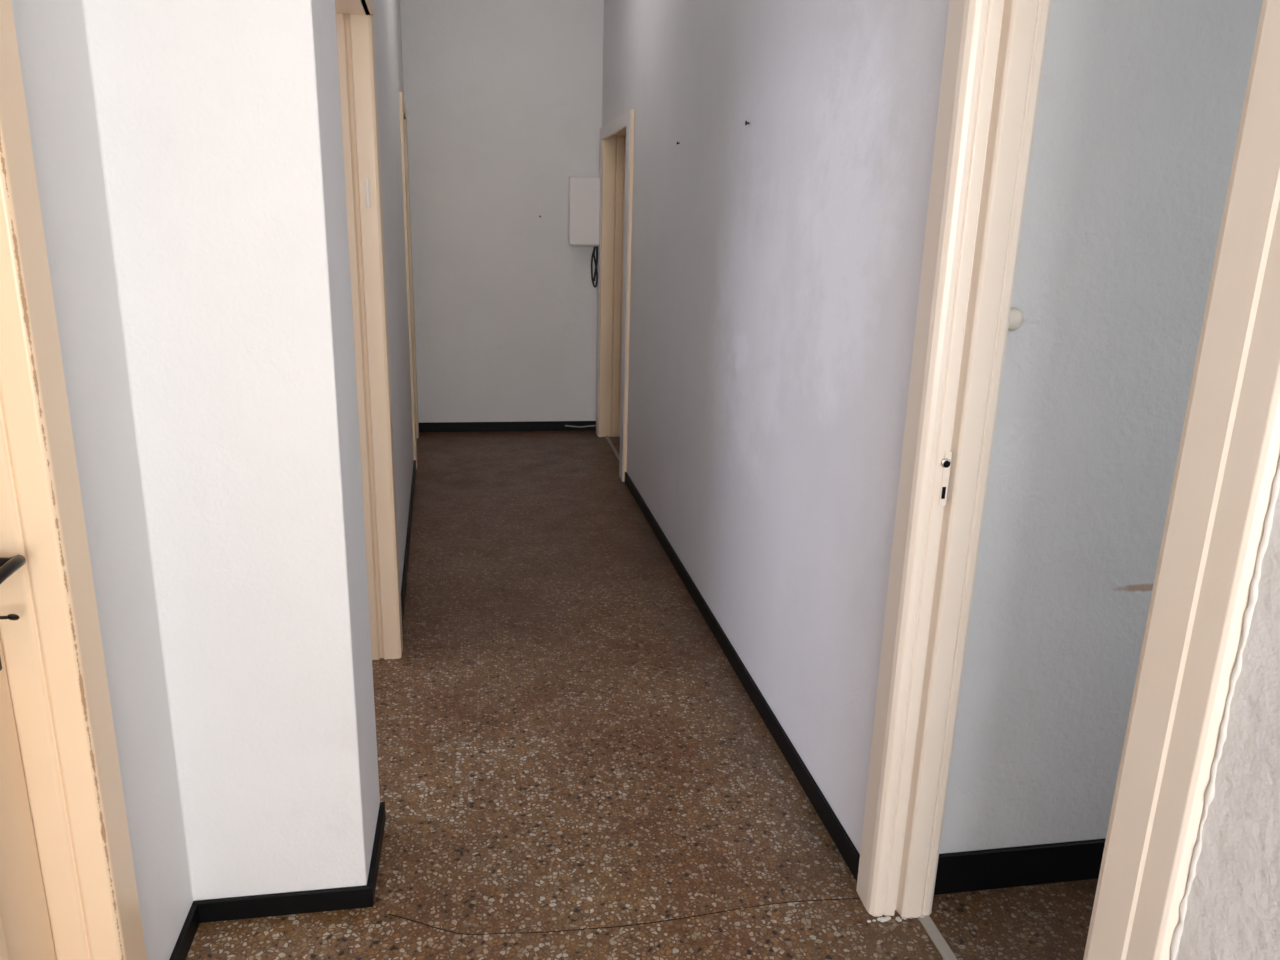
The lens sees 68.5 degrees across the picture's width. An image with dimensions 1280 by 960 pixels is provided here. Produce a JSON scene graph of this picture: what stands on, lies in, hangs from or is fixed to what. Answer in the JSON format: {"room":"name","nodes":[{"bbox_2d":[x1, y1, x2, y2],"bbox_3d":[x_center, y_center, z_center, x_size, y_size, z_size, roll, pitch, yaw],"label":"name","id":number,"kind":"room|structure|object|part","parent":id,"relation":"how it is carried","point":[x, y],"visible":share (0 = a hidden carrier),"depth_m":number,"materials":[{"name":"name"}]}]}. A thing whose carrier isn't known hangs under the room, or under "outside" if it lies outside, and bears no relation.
{"room":"hallway","nodes":[
{"label":"hallway","id":0,"kind":"room"},
{"bbox_2d":[11,0,379,959],"bbox_3d":[-0.504,0.031,-0.159,0.512,3.000,4.450,-1,16,-10],"label":"wall","id":1,"kind":"structure","parent":0,"point":[188,156],"depth_m":1.74,"materials":[{"name":"white paint"}]},
{"bbox_2d":[0,915,8,959],"bbox_3d":[-0.877,0.714,1.069,0.010,0.700,0.610,-1,16,-10],"label":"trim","id":2,"kind":"structure","parent":1,"relation":"attached to","point":[3,949],"depth_m":1.36,"materials":[{"name":"paint"}]},
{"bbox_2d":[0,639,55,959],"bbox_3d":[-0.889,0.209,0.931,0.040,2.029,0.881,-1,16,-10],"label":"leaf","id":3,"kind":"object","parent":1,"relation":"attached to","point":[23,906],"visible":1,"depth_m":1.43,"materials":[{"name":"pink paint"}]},
{"bbox_3d":[-0.936,0.179,1.339,0.004,0.220,0.040,-1,16,-10],"label":"lock plate","id":4,"kind":"object","parent":3,"relation":"attached to","visible":0},
{"bbox_2d":[0,557,8,566],"bbox_3d":[-0.912,0.120,1.326,0.045,0.036,0.036,-1,16,-10],"label":"rose","id":5,"kind":"object","parent":4,"relation":"attached to","point":[3,561],"visible":0.28,"depth_m":1.32,"materials":[{"name":"brown metal"}]},
{"bbox_2d":[0,555,25,583],"bbox_3d":[-0.874,0.134,1.280,0.035,0.036,0.128,-1,16,-10],"label":"lever","id":6,"kind":"object","parent":5,"relation":"attached to","point":[14,563],"visible":1,"depth_m":1.29,"materials":[{"name":"brown metal"}]},
{"bbox_2d":[0,0,146,959],"bbox_3d":[-0.857,0.169,0.921,0.172,2.130,1.100,-1,16,-10],"label":"door frame","id":7,"kind":"structure","parent":1,"relation":"attached to","point":[54,660],"depth_m":1.41,"materials":[{"name":"pink paint"}]},
{"bbox_2d":[169,904,198,959],"bbox_3d":[-0.614,1.496,0.070,0.012,0.052,4.123,-1,16,-10],"label":"baseboard","id":8,"kind":"structure","parent":1,"relation":"attached to","point":[181,949],"depth_m":1.95,"materials":[{"name":"black paint"}]},
{"bbox_2d":[192,802,385,922],"bbox_3d":[-0.805,0.887,2.207,0.374,0.052,0.322,-1,16,-10],"label":"baseboard","id":9,"kind":"structure","parent":1,"relation":"attached to","point":[333,899],"depth_m":2.06,"materials":[{"name":"black paint"}]},
{"bbox_2d":[374,0,413,589],"bbox_3d":[-1.135,-1.177,4.058,0.182,3.000,4.416,-2,16,-11],"label":"wall","id":10,"kind":"structure","parent":0,"point":[387,17],"depth_m":4.07,"materials":[{"name":"white paint"}]},
{"bbox_2d":[365,179,369,206],"bbox_3d":[-0.819,-0.862,2.826,0.010,0.080,0.003,-1,16,-10],"label":"strike plate","id":11,"kind":"object","parent":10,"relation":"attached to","point":[366,180],"visible":1,"depth_m":2.83,"materials":[{"name":"metal"}]},
{"bbox_2d":[335,0,402,659],"bbox_3d":[-0.803,-0.295,2.570,0.208,2.130,0.999,-1,16,-10],"label":"door frame","id":12,"kind":"structure","parent":10,"relation":"attached to","point":[355,31],"depth_m":2.93,"materials":[{"name":"pink paint"}]},
{"bbox_2d":[401,460,415,628],"bbox_3d":[-1.097,0.237,4.465,0.012,0.060,2.402,-2,16,-12],"label":"baseboard","id":13,"kind":"structure","parent":10,"relation":"attached to","point":[407,546],"depth_m":4.21,"materials":[{"name":"black paint"}]},
{"bbox_2d":[399,92,418,469],"bbox_3d":[-1.456,-1.192,5.736,0.156,2.100,0.895,-1,16,-10],"label":"door frame","id":14,"kind":"structure","parent":10,"relation":"attached to","point":[403,113],"depth_m":5.49,"materials":[{"name":"pink paint"}]},
{"bbox_2d":[400,0,603,422],"bbox_3d":[-1.256,-1.810,6.287,5.900,3.000,0.200,-1,16,-10],"label":"wall","id":15,"kind":"structure","parent":0,"point":[503,98],"depth_m":6.23,"materials":[{"name":"white paint"}]},
{"bbox_2d":[419,421,595,431],"bbox_3d":[-0.926,-0.378,6.644,1.266,0.068,0.012,-1,16,-10],"label":"baseboard","id":16,"kind":"structure","parent":15,"relation":"attached to","point":[529,425],"depth_m":6.63,"materials":[{"name":"black paint"}]},
{"bbox_2d":[569,176,599,245],"bbox_3d":[-0.366,-1.788,6.270,0.224,0.443,0.141,-1,16,-10],"label":"meter box","id":17,"kind":"object","parent":15,"relation":"attached to","point":[584,192],"visible":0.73,"depth_m":6.21,"materials":[{"name":"white plastic"}]},
{"bbox_2d":[591,246,597,287],"bbox_3d":[-0.312,-1.457,6.425,0.050,0.279,0.027,-1,16,-10],"label":"hanging cable","id":18,"kind":"object","parent":17,"relation":"hanging from","point":[596,247],"visible":1,"depth_m":6.42,"materials":[{"name":"black plastic"}]},
{"bbox_2d":[186,430,1097,959],"bbox_3d":[-0.554,0.895,2.481,5.900,0.100,9.200,-1,16,-10],"label":"floor","id":19,"kind":"structure","parent":0,"point":[565,738],"depth_m":2.57,"materials":[{"name":"stone"}]},
{"bbox_2d":[565,425,595,427],"bbox_3d":[-0.423,-0.384,6.708,0.226,0.019,0.015,-1,16,-10],"label":"cable","id":20,"kind":"object","parent":19,"relation":"on","point":[565,425],"visible":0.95,"depth_m":6.71,"materials":[{"name":"grey plastic"}]},
{"bbox_2d":[605,436,619,459],"bbox_3d":[-0.151,-0.170,6.097,0.023,0.006,0.980,-1,16,-10],"label":"threshold slab","id":21,"kind":"object","parent":19,"relation":"on","point":[606,437],"visible":0.56,"depth_m":6.25,"materials":[{"name":"stone"}]},
{"bbox_2d":[388,898,859,934],"bbox_3d":[-0.022,0.970,2.084,1.065,0.003,0.074,0,16,-5],"label":"crack","id":22,"kind":"object","parent":19,"relation":"on","point":[845,898],"visible":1,"depth_m":2.06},
{"bbox_2d":[867,914,927,922],"bbox_3d":[0.576,0.979,2.100,0.146,0.007,0.018,-1,16,-10],"label":"crumbs","id":23,"kind":"object","parent":19,"relation":"on","point":[881,919],"visible":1,"depth_m":2.10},
{"bbox_2d":[918,916,956,959],"bbox_3d":[0.688,1.064,1.811,0.027,0.004,0.625,-1,16,-10],"label":"threshold strip","id":24,"kind":"object","parent":19,"relation":"on","point":[928,924],"visible":1,"depth_m":2.04,"materials":[{"name":"metal"}]},
{"bbox_2d":[602,0,1279,959],"bbox_3d":[0.560,-0.599,2.174,0.184,3.000,8.860,-1,16,-10],"label":"wall","id":25,"kind":"structure","parent":0,"point":[776,257],"depth_m":2.53,"materials":[{"name":"white paint"}]},
{"bbox_2d":[596,109,634,481],"bbox_3d":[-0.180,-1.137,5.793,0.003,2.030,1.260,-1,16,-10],"label":"door frame","id":26,"kind":"structure","parent":25,"relation":"in","point":[623,120],"depth_m":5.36,"materials":[{"name":"gloss peach paint"}]},
{"bbox_3d":[-0.277,-1.296,6.345,0.003,2.030,0.095,-1,16,-10],"label":"casing","id":27,"kind":"part","parent":26,"relation":"part of","materials":[{"name":"beige wood"}]},
{"bbox_3d":[-0.086,-0.983,5.255,0.003,2.030,0.125,-1,16,-10],"label":"casing","id":28,"kind":"part","parent":26,"relation":"part of","materials":[{"name":"beige wood"}]},
{"bbox_2d":[618,136,625,436],"bbox_3d":[-0.025,-1.126,5.845,0.040,1.965,0.974,-1,16,-10],"label":"leaf","id":29,"kind":"object","parent":25,"relation":"attached to","point":[625,136],"visible":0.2,"depth_m":6.24,"materials":[{"name":"pink paint"}]},
{"bbox_2d":[624,472,859,880],"bbox_3d":[0.218,0.453,3.827,0.012,0.060,3.465,-1,16,-10],"label":"baseboard","id":30,"kind":"structure","parent":25,"relation":"attached to","point":[835,829],"depth_m":2.90,"materials":[{"name":"black paint"}]},
{"bbox_2d":[939,451,951,505],"bbox_3d":[0.595,-0.002,1.832,0.014,0.110,0.002,-1,16,-10],"label":"strike plate","id":31,"kind":"object","parent":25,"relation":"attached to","point":[948,454],"visible":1,"depth_m":1.83,"materials":[{"name":"beige paint"}]},
{"bbox_2d":[941,487,945,498],"bbox_3d":[0.593,0.025,1.837,0.007,0.024,0.002,-1,16,-10],"label":"bolt hole","id":32,"kind":"object","parent":31,"relation":"attached to","point":[943,488],"visible":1,"depth_m":1.84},
{"bbox_2d":[941,458,950,467],"bbox_3d":[0.593,-0.033,1.821,0.020,0.020,0.001,-1,16,-10],"label":"latch hole wear","id":33,"kind":"object","parent":31,"relation":"attached to","point":[945,459],"visible":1,"depth_m":1.82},
{"bbox_2d":[943,461,949,467],"bbox_3d":[0.594,-0.031,1.822,0.014,0.014,0.002,-1,16,-10],"label":"latch hole","id":34,"kind":"object","parent":31,"relation":"in","point":[946,464],"depth_m":1.82,"materials":[{"name":"metal"}]},
{"bbox_2d":[1083,0,1279,959],"bbox_3d":[0.732,0.141,1.152,0.147,2.140,0.138,-1,16,-10],"label":"door frame","id":35,"kind":"structure","parent":25,"relation":"attached to","point":[1228,456],"depth_m":1.11,"materials":[{"name":"beige paint"}]},
{"bbox_2d":[1170,459,1279,959],"bbox_3d":[0.694,0.170,1.076,0.012,2.125,0.013,-6,17,-24],"label":"bead","id":36,"kind":"object","parent":25,"relation":"attached to","point":[1209,794],"visible":1,"depth_m":1.10},
{"bbox_2d":[939,0,1262,853],"bbox_3d":[1.564,-0.519,1.988,1.830,3.000,0.130,-1,16,-10],"label":"wall","id":37,"kind":"structure","parent":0,"point":[1140,106],"depth_m":1.91,"materials":[{"name":"grey paint"}]},
{"bbox_2d":[856,0,1050,917],"bbox_3d":[0.608,-0.062,1.861,0.145,2.140,0.110,-1,16,-10],"label":"door frame","id":38,"kind":"structure","parent":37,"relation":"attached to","point":[994,51],"depth_m":1.81,"materials":[{"name":"beige paint"}]},
{"bbox_3d":[1.830,-0.093,0.505,1.820,3.000,3.000,-1,16,-10],"label":"wall","id":39,"kind":"structure","parent":0,"visible":0},
{"bbox_2d":[1008,307,1023,330],"bbox_3d":[0.713,-0.310,1.809,0.044,0.044,0.039,-1,16,-10],"label":"handle","id":40,"kind":"object","parent":39,"relation":"attached to","point":[1016,319],"visible":0.6,"depth_m":1.79,"materials":[{"name":"white plastic"}]},
{"bbox_2d":[934,838,1105,894],"bbox_3d":[1.504,0.893,2.308,1.700,0.105,0.012,-1,16,-10],"label":"baseboard","id":41,"kind":"structure","parent":39,"relation":"attached to","point":[977,870],"depth_m":2.20,"materials":[{"name":"black paint"}]},
{"bbox_3d":[-0.933,0.198,1.345,0.006,0.016,0.016,-1,16,-10],"label":"boss","id":42,"kind":"object","parent":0,"visible":0},
{"bbox_3d":[-0.919,0.197,1.347,0.030,0.005,0.005,-1,16,-10],"label":"key shank","id":43,"kind":"object","parent":42,"relation":"in","visible":0},
{"bbox_2d":[7,614,19,619],"bbox_3d":[-0.900,0.197,1.350,0.016,0.013,0.012,-1,16,-10],"label":"bow","id":44,"kind":"object","parent":43,"relation":"attached to","point":[10,616],"visible":1,"depth_m":1.35,"materials":[{"name":"brown metal"}]}
]}

